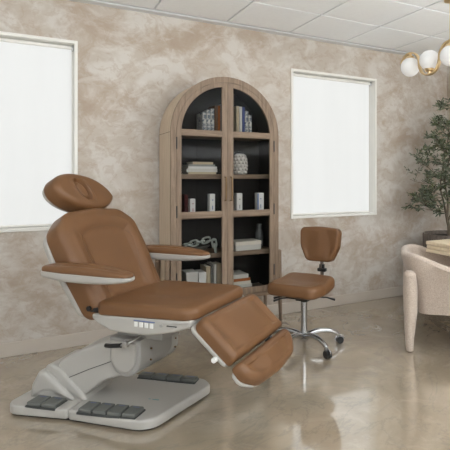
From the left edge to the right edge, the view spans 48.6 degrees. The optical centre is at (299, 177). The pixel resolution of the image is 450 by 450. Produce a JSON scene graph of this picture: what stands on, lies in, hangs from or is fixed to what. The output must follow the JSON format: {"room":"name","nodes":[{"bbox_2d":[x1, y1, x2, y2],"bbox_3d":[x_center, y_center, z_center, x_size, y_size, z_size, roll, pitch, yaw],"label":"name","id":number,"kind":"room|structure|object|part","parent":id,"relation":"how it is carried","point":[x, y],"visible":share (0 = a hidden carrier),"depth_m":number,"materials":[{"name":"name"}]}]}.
{"room":"beauty treatment room","nodes":[
{"label":"beauty treatment room","id":0,"kind":"room"},
{"bbox_2d":[0,0,446,343],"bbox_3d":[-1.238,-0.033,3.992,6.615,2.574,0.160,0,0,-30],"label":"wall","id":1,"kind":"structure","parent":0,"point":[132,65],"depth_m":4.03,"materials":[{"name":"paint"}]},
{"bbox_2d":[0,31,77,232],"bbox_3d":[-2.132,-0.321,3.462,1.008,1.402,0.152,0,0,-30],"label":"window","id":2,"kind":"structure","parent":1,"relation":"in","point":[39,74],"depth_m":3.58,"materials":[{"name":"fabric"}]},
{"bbox_3d":[-2.141,0.347,3.471,0.944,0.016,0.017,0,0,-30],"label":"blind rail","id":3,"kind":"part","parent":2,"relation":"part of","materials":[{"name":"paint"}]},
{"bbox_3d":[-2.158,-0.321,3.506,0.964,1.358,0.040,0,0,-30],"label":"sash","id":4,"kind":"part","parent":2,"relation":"part of","materials":[{"name":"fabric"}]},
{"bbox_2d":[0,286,402,357],"bbox_3d":[-1.195,1.205,3.917,6.615,0.098,0.014,0,0,-30],"label":"baseboard","id":5,"kind":"structure","parent":1,"relation":"attached to","point":[10,349],"depth_m":3.72,"materials":[{"name":"paint"}]},
{"bbox_2d":[68,0,420,56],"bbox_3d":[-1.180,-1.333,3.890,6.615,0.034,0.075,0,0,-30],"label":"trim","id":6,"kind":"structure","parent":1,"relation":"attached to","point":[154,11],"depth_m":4.21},
{"bbox_2d":[291,68,376,218],"bbox_3d":[0.319,-0.321,4.864,1.006,1.402,0.152,0,0,-30],"label":"window","id":7,"kind":"structure","parent":1,"relation":"in","point":[334,116],"depth_m":4.87,"materials":[{"name":"fabric"}]},
{"bbox_3d":[0.310,0.347,4.874,0.942,0.016,0.017,0,0,-30],"label":"blind rail","id":8,"kind":"part","parent":7,"relation":"part of","materials":[{"name":"paint"}]},
{"bbox_2d":[0,295,449,449],"bbox_3d":[0.391,1.304,1.145,6.935,0.100,6.720,0,0,-30],"label":"floor","id":9,"kind":"structure","parent":0,"point":[372,393],"depth_m":2.77,"materials":[{"name":"concrete"}]},
{"bbox_2d":[10,174,292,430],"bbox_3d":[-0.779,0.617,2.690,1.484,1.275,0.838,0,0,12],"label":"chair","id":10,"kind":"object","parent":9,"relation":"on","point":[99,256],"visible":1,"depth_m":2.58,"materials":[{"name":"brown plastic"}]},
{"bbox_2d":[25,395,50,408],"bbox_3d":[-1.385,1.188,2.598,0.134,0.028,0.135,0,0,-30],"label":"foot pedal","id":11,"kind":"object","parent":10,"relation":"on","point":[39,401],"depth_m":2.57,"materials":[{"name":"grey plastic"}]},
{"bbox_2d":[39,397,67,410],"bbox_3d":[-1.299,1.188,2.580,0.134,0.028,0.135,0,0,-30],"label":"foot pedal","id":12,"kind":"object","parent":10,"relation":"on","point":[45,403],"depth_m":2.56,"materials":[{"name":"grey plastic"}]},
{"bbox_2d":[44,174,112,211],"bbox_3d":[-1.289,0.097,2.870,0.185,0.243,0.420,0,0,24],"label":"cushion","id":13,"kind":"object","parent":10,"relation":"on","point":[65,192],"depth_m":2.77,"materials":[{"name":"brown leather"}]},
{"bbox_3d":[-1.043,0.487,2.389,0.544,0.046,0.108,0,0,20],"label":"armrest","id":14,"kind":"part","parent":10,"relation":"part of","materials":[{"name":"white plastic"}]},
{"bbox_2d":[76,401,100,415],"bbox_3d":[-1.087,1.188,2.527,0.129,0.028,0.131,0,0,-30],"label":"foot pedal","id":15,"kind":"object","parent":10,"relation":"on","point":[90,408],"depth_m":2.49,"materials":[{"name":"grey plastic"}]},
{"bbox_3d":[-1.094,1.016,2.748,0.438,0.316,0.230,0,0,12],"label":"lift arm","id":16,"kind":"part","parent":10,"relation":"part of","materials":[{"name":"white plastic"}]},
{"bbox_2d":[91,403,114,417],"bbox_3d":[-1.006,1.188,2.510,0.129,0.028,0.131,0,0,-30],"label":"foot pedal","id":17,"kind":"object","parent":10,"relation":"on","point":[98,410],"depth_m":2.48,"materials":[{"name":"grey plastic"}]},
{"bbox_2d":[46,208,159,319],"bbox_3d":[-1.095,0.455,2.779,0.385,0.560,0.609,0,0,20],"label":"backrest cushion","id":18,"kind":"object","parent":10,"relation":"on","point":[110,237],"depth_m":2.68,"materials":[{"name":"brown leather"}]},
{"bbox_2d":[105,404,128,418],"bbox_3d":[-0.926,1.188,2.493,0.129,0.028,0.131,0,0,-30],"label":"foot pedal","id":19,"kind":"object","parent":10,"relation":"on","point":[112,411],"depth_m":2.46,"materials":[{"name":"grey plastic"}]},
{"bbox_3d":[-0.834,0.819,2.500,0.160,0.061,0.047,0,0,-44],"label":"lever stem","id":20,"kind":"part","parent":10,"relation":"part of","materials":[{"name":"metal"}]},
{"bbox_2d":[120,405,145,419],"bbox_3d":[-0.846,1.188,2.477,0.129,0.028,0.131,0,0,-30],"label":"foot pedal","id":21,"kind":"object","parent":10,"relation":"on","point":[132,412],"depth_m":2.46,"materials":[{"name":"grey plastic"}]},
{"bbox_2d":[137,371,154,379],"bbox_3d":[-0.920,1.188,2.938,0.114,0.028,0.112,0,0,-30],"label":"foot pedal","id":22,"kind":"object","parent":10,"relation":"on","point":[144,375],"depth_m":2.91,"materials":[{"name":"grey plastic"}]},
{"bbox_2d":[151,373,168,380],"bbox_3d":[-0.830,1.188,2.919,0.114,0.028,0.112,0,0,-30],"label":"foot pedal","id":23,"kind":"object","parent":10,"relation":"on","point":[158,376],"depth_m":2.89,"materials":[{"name":"grey plastic"}]},
{"bbox_2d":[98,280,242,320],"bbox_3d":[-0.667,0.648,2.629,0.570,0.079,0.583,0,0,20],"label":"seat cushion","id":24,"kind":"object","parent":10,"relation":"on","point":[137,300],"depth_m":2.46,"materials":[{"name":"brown leather"}]},
{"bbox_2d":[166,374,183,382],"bbox_3d":[-0.740,1.188,2.900,0.114,0.028,0.112,0,0,-30],"label":"foot pedal","id":25,"kind":"object","parent":10,"relation":"on","point":[172,378],"depth_m":2.87,"materials":[{"name":"grey plastic"}]},
{"bbox_3d":[-0.805,0.487,3.052,0.544,0.046,0.108,0,0,20],"label":"armrest","id":26,"kind":"part","parent":10,"relation":"part of","materials":[{"name":"white plastic"}]},
{"bbox_2d":[180,375,198,383],"bbox_3d":[-0.650,1.188,2.881,0.114,0.028,0.112,0,0,-30],"label":"foot pedal","id":27,"kind":"object","parent":10,"relation":"on","point":[187,379],"depth_m":2.86,"materials":[{"name":"grey plastic"}]},
{"bbox_3d":[-0.385,0.822,2.209,0.024,0.024,0.024,0,0,20],"label":"leg rest knob","id":28,"kind":"part","parent":10,"relation":"part of","materials":[{"name":"white plastic"}]},
{"bbox_2d":[196,294,280,365],"bbox_3d":[-0.298,0.753,2.496,0.219,0.203,0.578,0,0,20],"label":"cushion","id":29,"kind":"object","parent":10,"relation":"on","point":[233,326],"depth_m":2.37,"materials":[{"name":"brown leather"}]},
{"bbox_2d":[232,329,292,385],"bbox_3d":[-0.153,0.902,2.444,0.132,0.136,0.575,0,0,20],"label":"cushion","id":30,"kind":"object","parent":10,"relation":"on","point":[264,362],"depth_m":2.34,"materials":[{"name":"brown leather"}]},
{"bbox_2d":[155,77,281,326],"bbox_3d":[-0.647,0.230,3.985,0.991,2.048,0.384,0,0,-30],"label":"tall cabinet","id":31,"kind":"object","parent":9,"relation":"on","point":[180,141],"visible":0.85,"depth_m":4.04,"materials":[{"name":"brown wood"}]},
{"bbox_3d":[-1.137,0.926,3.891,0.046,0.655,0.042,0,0,-30],"label":"leg","id":32,"kind":"part","parent":31,"relation":"part of","materials":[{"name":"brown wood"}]},
{"bbox_3d":[-0.992,0.926,3.637,0.046,0.655,0.042,0,0,-30],"label":"leg","id":33,"kind":"part","parent":31,"relation":"part of","materials":[{"name":"brown wood"}]},
{"bbox_2d":[181,194,187,211],"bbox_3d":[-0.916,0.213,3.842,0.029,0.165,0.150,0,0,-30],"label":"book","id":34,"kind":"object","parent":31,"relation":"on","point":[184,198],"visible":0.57,"depth_m":3.78,"materials":[{"name":"red paper"}]},
{"bbox_2d":[181,269,197,281],"bbox_3d":[-0.866,0.829,3.831,0.093,0.205,0.144,0,0,-30],"label":"storage box","id":35,"kind":"object","parent":31,"relation":"on","point":[189,275],"visible":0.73,"depth_m":3.78,"materials":[{"name":"white cardboard"}]},
{"bbox_2d":[188,199,194,211],"bbox_3d":[-0.837,0.228,3.783,0.041,0.135,0.051,0,0,-30],"label":"carton","id":36,"kind":"object","parent":31,"relation":"on","point":[191,202],"visible":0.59,"depth_m":3.77,"materials":[{"name":"white cardboard"}]},
{"bbox_2d":[188,244,209,249],"bbox_3d":[-0.816,0.562,3.853,0.220,0.059,0.132,0,0,-30],"label":"shallow dish","id":37,"kind":"object","parent":31,"relation":"on","point":[200,246],"visible":0.33,"depth_m":3.85,"materials":[{"name":"grey ceramic"}]},
{"bbox_2d":[183,236,216,252],"bbox_3d":[-0.784,0.527,3.840,0.270,0.134,0.070,0,0,-13],"label":"chain","id":38,"kind":"object","parent":37,"relation":"on","point":[214,245],"visible":1,"depth_m":3.84,"materials":[{"name":"grey metal"}]},
{"bbox_2d":[183,172,215,173],"bbox_3d":[-0.802,-0.038,3.884,0.225,0.015,0.170,0,0,-30],"label":"book","id":39,"kind":"object","parent":31,"relation":"on","point":[183,172],"visible":0.88,"depth_m":3.81,"materials":[{"name":"beige paper"}]},
{"bbox_2d":[181,169,216,171],"bbox_3d":[-0.804,-0.059,3.883,0.248,0.025,0.170,0,0,-30],"label":"book","id":40,"kind":"object","parent":39,"relation":"on","point":[182,170],"visible":0.77,"depth_m":3.81,"materials":[{"name":"white paper"}]},
{"bbox_2d":[182,166,216,168],"bbox_3d":[-0.800,-0.081,3.886,0.232,0.017,0.170,0,0,-30],"label":"book","id":41,"kind":"object","parent":40,"relation":"on","point":[185,167],"visible":0.96,"depth_m":3.81,"materials":[{"name":"paper"}]},
{"bbox_2d":[182,164,214,166],"bbox_3d":[-0.806,-0.098,3.882,0.215,0.015,0.170,0,0,-30],"label":"book","id":42,"kind":"object","parent":41,"relation":"on","point":[205,165],"visible":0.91,"depth_m":3.81,"materials":[{"name":"beige paper"}]},
{"bbox_2d":[186,162,212,164],"bbox_3d":[-0.799,-0.116,3.886,0.165,0.019,0.170,0,0,-30],"label":"book","id":43,"kind":"object","parent":42,"relation":"on","point":[209,163],"visible":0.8,"depth_m":3.82,"materials":[{"name":"beige paper"}]},
{"bbox_2d":[196,269,205,282],"bbox_3d":[-0.794,0.834,3.872,0.060,0.195,0.144,0,0,-30],"label":"storage box","id":44,"kind":"object","parent":31,"relation":"on","point":[201,274],"visible":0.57,"depth_m":3.81,"materials":[{"name":"white cardboard"}]},
{"bbox_2d":[197,112,205,129],"bbox_3d":[-0.785,-0.431,3.894,0.031,0.165,0.150,0,0,-30],"label":"book","id":45,"kind":"object","parent":31,"relation":"on","point":[201,117],"visible":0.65,"depth_m":3.84,"materials":[{"name":"paper"}]},
{"bbox_3d":[-0.749,0.089,3.755,0.402,1.678,0.022,0,0,-30],"label":"door","id":46,"kind":"part","parent":31,"relation":"part of","materials":[{"name":"brown wood"}]},
{"bbox_2d":[200,110,209,129],"bbox_3d":[-0.757,-0.441,3.910,0.032,0.185,0.150,0,0,-30],"label":"book","id":47,"kind":"object","parent":31,"relation":"on","point":[207,112],"visible":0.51,"depth_m":3.85,"materials":[{"name":"paper"}]},
{"bbox_2d":[200,264,210,282],"bbox_3d":[-0.757,0.814,3.910,0.035,0.235,0.150,0,0,-30],"label":"book","id":48,"kind":"object","parent":31,"relation":"on","point":[204,267],"visible":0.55,"depth_m":3.85,"materials":[{"name":"beige paper"}]},
{"bbox_2d":[205,262,212,282],"bbox_3d":[-0.730,0.809,3.925,0.021,0.245,0.150,0,0,-30],"label":"book","id":49,"kind":"object","parent":31,"relation":"on","point":[207,263],"visible":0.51,"depth_m":3.86,"materials":[{"name":"grey paper"}]},
{"bbox_2d":[208,108,213,129],"bbox_3d":[-0.729,-0.449,3.926,0.031,0.200,0.150,0,0,-30],"label":"book","id":50,"kind":"object","parent":31,"relation":"on","point":[210,109],"visible":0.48,"depth_m":3.86,"materials":[{"name":"paper"}]},
{"bbox_2d":[208,194,214,210],"bbox_3d":[-0.700,0.210,3.862,0.043,0.170,0.051,0,0,-30],"label":"carton","id":51,"kind":"object","parent":31,"relation":"on","point":[211,197],"visible":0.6,"depth_m":3.84,"materials":[{"name":"white cardboard"}]},
{"bbox_2d":[208,261,215,283],"bbox_3d":[-0.710,0.806,3.937,0.021,0.250,0.150,0,0,-30],"label":"book","id":52,"kind":"object","parent":31,"relation":"on","point":[210,262],"visible":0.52,"depth_m":3.87,"materials":[{"name":"white paper"}]},
{"bbox_2d":[208,106,217,130],"bbox_3d":[-0.702,-0.461,3.942,0.027,0.225,0.150,0,0,-30],"label":"book","id":53,"kind":"object","parent":31,"relation":"on","point":[215,108],"visible":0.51,"depth_m":3.88,"materials":[{"name":"brown paper"}]},
{"bbox_2d":[213,261,220,283],"bbox_3d":[-0.677,0.807,3.956,0.046,0.248,0.150,0,0,-30],"label":"book","id":54,"kind":"object","parent":31,"relation":"on","point":[218,264],"visible":0.43,"depth_m":3.89,"materials":[{"name":"grey paper"}]},
{"bbox_2d":[218,105,219,130],"bbox_3d":[-0.680,-0.463,3.954,0.019,0.228,0.150,0,0,-30],"label":"book","id":55,"kind":"object","parent":31,"relation":"on","point":[218,105],"visible":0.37,"depth_m":3.89,"materials":[{"name":"brown paper"}]},
{"bbox_2d":[181,135,268,141],"bbox_3d":[-0.667,-0.336,4.020,0.850,0.024,0.277,0,0,-30],"label":"shelf","id":56,"kind":"object","parent":31,"relation":"attached to","point":[184,138],"depth_m":4.07,"materials":[{"name":"brown wood"}]},
{"bbox_2d":[181,174,268,178],"bbox_3d":[-0.667,-0.012,4.020,0.850,0.036,0.277,0,0,-30],"label":"shelf","id":57,"kind":"object","parent":31,"relation":"attached to","point":[183,176],"depth_m":3.87,"materials":[{"name":"brown wood"}]},
{"bbox_2d":[181,215,268,219],"bbox_3d":[-0.667,0.307,4.020,0.850,0.022,0.277,0,0,-30],"label":"shelf","id":58,"kind":"object","parent":31,"relation":"attached to","point":[264,216],"depth_m":4.03,"materials":[{"name":"brown wood"}]},
{"bbox_3d":[-0.581,0.084,3.819,0.008,0.194,0.030,0,0,-30],"label":"handle","id":59,"kind":"part","parent":31,"relation":"part of","materials":[{"name":"brown metal"}]},
{"bbox_3d":[-0.538,0.084,3.844,0.008,0.194,0.030,0,0,-30],"label":"handle","id":60,"kind":"part","parent":31,"relation":"part of","materials":[{"name":"brown metal"}]},
{"bbox_2d":[233,106,238,131],"bbox_3d":[-0.542,-0.466,4.033,0.025,0.235,0.150,0,0,-30],"label":"book","id":61,"kind":"object","parent":31,"relation":"on","point":[236,108],"visible":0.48,"depth_m":3.97,"materials":[{"name":"beige paper"}]},
{"bbox_2d":[204,246,268,257],"bbox_3d":[-0.667,0.611,4.020,0.850,0.038,0.277,0,0,-30],"label":"shelf","id":62,"kind":"object","parent":31,"relation":"attached to","point":[265,249],"depth_m":4.00,"materials":[{"name":"brown wood"}]},
{"bbox_2d":[234,193,241,209],"bbox_3d":[-0.501,0.209,3.976,0.048,0.172,0.051,0,0,-30],"label":"carton","id":63,"kind":"object","parent":31,"relation":"on","point":[237,196],"visible":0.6,"depth_m":3.96,"materials":[{"name":"white cardboard"}]},
{"bbox_2d":[233,154,247,173],"bbox_3d":[-0.496,-0.116,4.054,0.130,0.170,0.131,0,0,-30],"label":"vase","id":64,"kind":"object","parent":31,"relation":"on","point":[240,162],"visible":0.98,"depth_m":4.01,"materials":[{"name":"white ceramic"}]},
{"bbox_2d":[239,107,241,131],"bbox_3d":[-0.519,-0.465,4.046,0.023,0.232,0.150,0,0,-30],"label":"book","id":65,"kind":"object","parent":31,"relation":"on","point":[240,108],"visible":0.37,"depth_m":3.98,"materials":[{"name":"white paper"}]},
{"bbox_2d":[242,107,244,131],"bbox_3d":[-0.498,-0.465,4.058,0.022,0.232,0.150,0,0,-30],"label":"book","id":66,"kind":"object","parent":31,"relation":"on","point":[243,108],"visible":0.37,"depth_m":3.99,"materials":[{"name":"blue paper"}]},
{"bbox_2d":[245,111,247,131],"bbox_3d":[-0.474,-0.449,4.072,0.030,0.200,0.150,0,0,-30],"label":"book","id":67,"kind":"object","parent":31,"relation":"on","point":[246,112],"visible":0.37,"depth_m":4.01,"materials":[{"name":"paper"}]},
{"bbox_2d":[233,238,260,250],"bbox_3d":[-0.461,0.555,4.085,0.230,0.072,0.166,0,0,-30],"label":"storage box","id":68,"kind":"object","parent":31,"relation":"on","point":[238,244],"visible":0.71,"depth_m":4.02,"materials":[{"name":"white fabric"}]},
{"bbox_3d":[-0.461,0.534,4.085,0.230,0.030,0.166,0,0,-30],"label":"lid","id":69,"kind":"part","parent":68,"relation":"part of","materials":[{"name":"paper"}]},
{"bbox_2d":[248,115,251,131],"bbox_3d":[-0.447,-0.433,4.088,0.028,0.170,0.150,0,0,-30],"label":"book","id":70,"kind":"object","parent":31,"relation":"on","point":[249,116],"visible":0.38,"depth_m":4.02,"materials":[{"name":"paper"}]},
{"bbox_3d":[-0.397,0.089,3.956,0.402,1.678,0.022,0,0,-30],"label":"door","id":71,"kind":"part","parent":31,"relation":"part of","materials":[{"name":"brown wood"}]},
{"bbox_3d":[-0.655,0.948,3.999,0.892,0.032,0.346,0,0,-30],"label":"rail","id":72,"kind":"part","parent":31,"relation":"part of","materials":[{"name":"brown wood"}]},
{"bbox_2d":[255,193,263,209],"bbox_3d":[-0.338,0.209,4.069,0.059,0.172,0.051,0,0,-30],"label":"carton","id":73,"kind":"object","parent":31,"relation":"on","point":[259,197],"visible":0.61,"depth_m":4.05,"materials":[{"name":"white cardboard"}]},
{"bbox_2d":[257,193,258,209],"bbox_3d":[-0.345,0.209,4.036,0.012,0.164,0.001,0,0,-30],"label":"print","id":74,"kind":"object","parent":73,"relation":"attached to","point":[257,193],"depth_m":4.03},
{"bbox_2d":[255,223,263,246],"bbox_3d":[-0.348,0.491,4.184,0.076,0.200,0.076,0,0,-30],"label":"glass vase","id":75,"kind":"object","parent":31,"relation":"on","point":[259,235],"visible":0.86,"depth_m":4.16,"materials":[{"name":"black glass"}]},
{"bbox_3d":[-0.317,0.926,4.360,0.046,0.655,0.042,0,0,-30],"label":"leg","id":76,"kind":"part","parent":31,"relation":"part of","materials":[{"name":"brown wood"}]},
{"bbox_3d":[-0.172,0.926,4.106,0.046,0.655,0.042,0,0,-30],"label":"leg","id":77,"kind":"part","parent":31,"relation":"part of","materials":[{"name":"brown wood"}]},
{"bbox_3d":[-0.517,0.917,4.076,0.165,0.029,0.200,0,0,-30],"label":"book","id":78,"kind":"object","parent":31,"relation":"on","visible":0},
{"bbox_2d":[238,283,251,286],"bbox_3d":[-0.514,0.885,4.078,0.160,0.033,0.200,0,0,-30],"label":"book","id":79,"kind":"object","parent":78,"relation":"on","point":[250,284],"visible":0.25,"depth_m":4.00,"materials":[{"name":"white paper"}]},
{"bbox_2d":[233,280,250,284],"bbox_3d":[-0.521,0.855,4.074,0.150,0.025,0.200,0,0,-30],"label":"book","id":80,"kind":"object","parent":79,"relation":"on","point":[248,281],"visible":0.46,"depth_m":3.99,"materials":[{"name":"paper"}]},
{"bbox_2d":[233,277,249,281],"bbox_3d":[-0.522,0.830,4.073,0.145,0.023,0.200,0,0,-30],"label":"book","id":81,"kind":"object","parent":80,"relation":"on","point":[248,278],"visible":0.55,"depth_m":3.98,"materials":[{"name":"orange fabric"}]},
{"bbox_2d":[233,270,247,278],"bbox_3d":[-0.528,0.802,4.070,0.125,0.031,0.200,0,0,-30],"label":"book","id":82,"kind":"object","parent":81,"relation":"on","point":[237,274],"visible":0.79,"depth_m":4.00,"materials":[{"name":"white paper"}]},
{"bbox_2d":[265,226,344,358],"bbox_3d":[0.008,0.817,3.629,0.609,0.873,0.609,0,0,28],"label":"stool","id":83,"kind":"object","parent":9,"relation":"on","point":[321,244],"visible":0.94,"depth_m":3.67,"materials":[{"name":"brown leather"}]},
{"bbox_3d":[-0.113,1.167,3.681,0.274,0.086,0.048,0,0,18],"label":"leg","id":84,"kind":"part","parent":83,"relation":"part of","materials":[{"name":"silver metal"}]},
{"bbox_3d":[-0.058,1.167,3.514,0.048,0.086,0.274,0,0,36],"label":"leg","id":85,"kind":"part","parent":83,"relation":"part of","materials":[{"name":"silver metal"}]},
{"bbox_3d":[0.010,0.795,3.632,0.438,0.110,0.409,0,0,28],"label":"seat","id":86,"kind":"part","parent":83,"relation":"part of","materials":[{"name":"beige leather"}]},
{"bbox_3d":[0.118,1.167,3.515,0.048,0.086,0.274,0,0,-36],"label":"leg","id":87,"kind":"part","parent":83,"relation":"part of","materials":[{"name":"silver metal"}]},
{"bbox_3d":[0.161,0.517,3.834,0.334,0.274,0.102,0,0,28],"label":"backrest","id":88,"kind":"part","parent":83,"relation":"part of","materials":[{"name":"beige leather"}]},
{"bbox_3d":[0.172,1.167,3.682,0.274,0.086,0.048,0,0,-18],"label":"leg","id":89,"kind":"part","parent":83,"relation":"part of","materials":[{"name":"silver metal"}]},
{"bbox_2d":[401,244,449,352],"bbox_3d":[1.073,0.900,3.755,0.584,0.708,0.684,0,0,12],"label":"barrel chair","id":90,"kind":"object","parent":9,"relation":"on","point":[426,275],"visible":0.99,"depth_m":3.51,"materials":[{"name":"fabric"}]},
{"bbox_3d":[0.797,0.956,3.534,0.105,0.576,0.109,0,0,12],"label":"leg","id":91,"kind":"part","parent":90,"relation":"part of","materials":[{"name":"fabric"}]},
{"bbox_3d":[1.124,0.861,3.744,0.480,0.177,0.440,0,0,12],"label":"seat","id":92,"kind":"part","parent":90,"relation":"part of","materials":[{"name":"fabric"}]},
{"bbox_2d":[423,230,449,247],"bbox_3d":[1.518,0.904,4.918,0.553,0.700,0.553,0,0,-30],"label":"ribbed planter","id":93,"kind":"object","parent":9,"relation":"on","point":[434,234],"visible":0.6,"depth_m":4.88,"materials":[{"name":"ceramic"}]},
{"bbox_2d":[401,97,449,235],"bbox_3d":[1.451,-0.138,4.905,0.932,1.465,0.516,0,0,-6],"label":"tree","id":94,"kind":"object","parent":93,"relation":"on","point":[426,192],"visible":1,"depth_m":4.88,"materials":[{"name":"green plant"}]},
{"bbox_2d":[426,239,449,255],"bbox_3d":[1.992,0.882,3.104,0.890,0.754,2.410,0,0,-30],"label":"dining table","id":95,"kind":"object","parent":9,"relation":"on","point":[442,247],"visible":1,"depth_m":3.83,"materials":[{"name":"brown wood"}]},
{"bbox_2d":[104,0,449,53],"bbox_3d":[0.391,-1.370,1.145,6.935,0.100,6.720,0,0,-30],"label":"ceiling","id":96,"kind":"structure","parent":0,"point":[416,26],"depth_m":4.00,"materials":[{"name":"tile"}]},
{"bbox_2d":[400,0,449,76],"bbox_3d":[1.118,-1.061,3.635,0.155,0.518,1.075,0,0,-30],"label":"pendant lamp","id":97,"kind":"object","parent":96,"relation":"hanging from","point":[430,61],"visible":1,"depth_m":3.78,"materials":[{"name":"white glass"}]},
{"bbox_3d":[0.903,-0.909,4.010,0.155,0.155,0.155,0,0,-30],"label":"lamp shade","id":98,"kind":"part","parent":97,"relation":"part of","materials":[{"name":"white glass"}]},
{"bbox_3d":[1.118,-0.915,3.635,0.032,0.227,1.075,0,0,-30],"label":"wave frame","id":99,"kind":"part","parent":97,"relation":"part of","materials":[{"name":"gold metal"}]},
{"bbox_3d":[1.011,-0.921,3.822,0.155,0.155,0.155,0,0,-30],"label":"lamp shade","id":100,"kind":"part","parent":97,"relation":"part of","materials":[{"name":"white glass"}]},
{"bbox_3d":[1.118,-0.909,3.635,0.155,0.155,0.155,0,0,-30],"label":"lamp shade","id":101,"kind":"part","parent":97,"relation":"part of","materials":[{"name":"white glass"}]},
{"bbox_2d":[447,66,449,222],"bbox_3d":[3.291,-0.033,2.896,0.160,2.574,6.560,0,0,-30],"label":"wall","id":102,"kind":"structure","parent":0,"point":[448,67],"depth_m":5.54,"materials":[{"name":"paint"}]}
]}

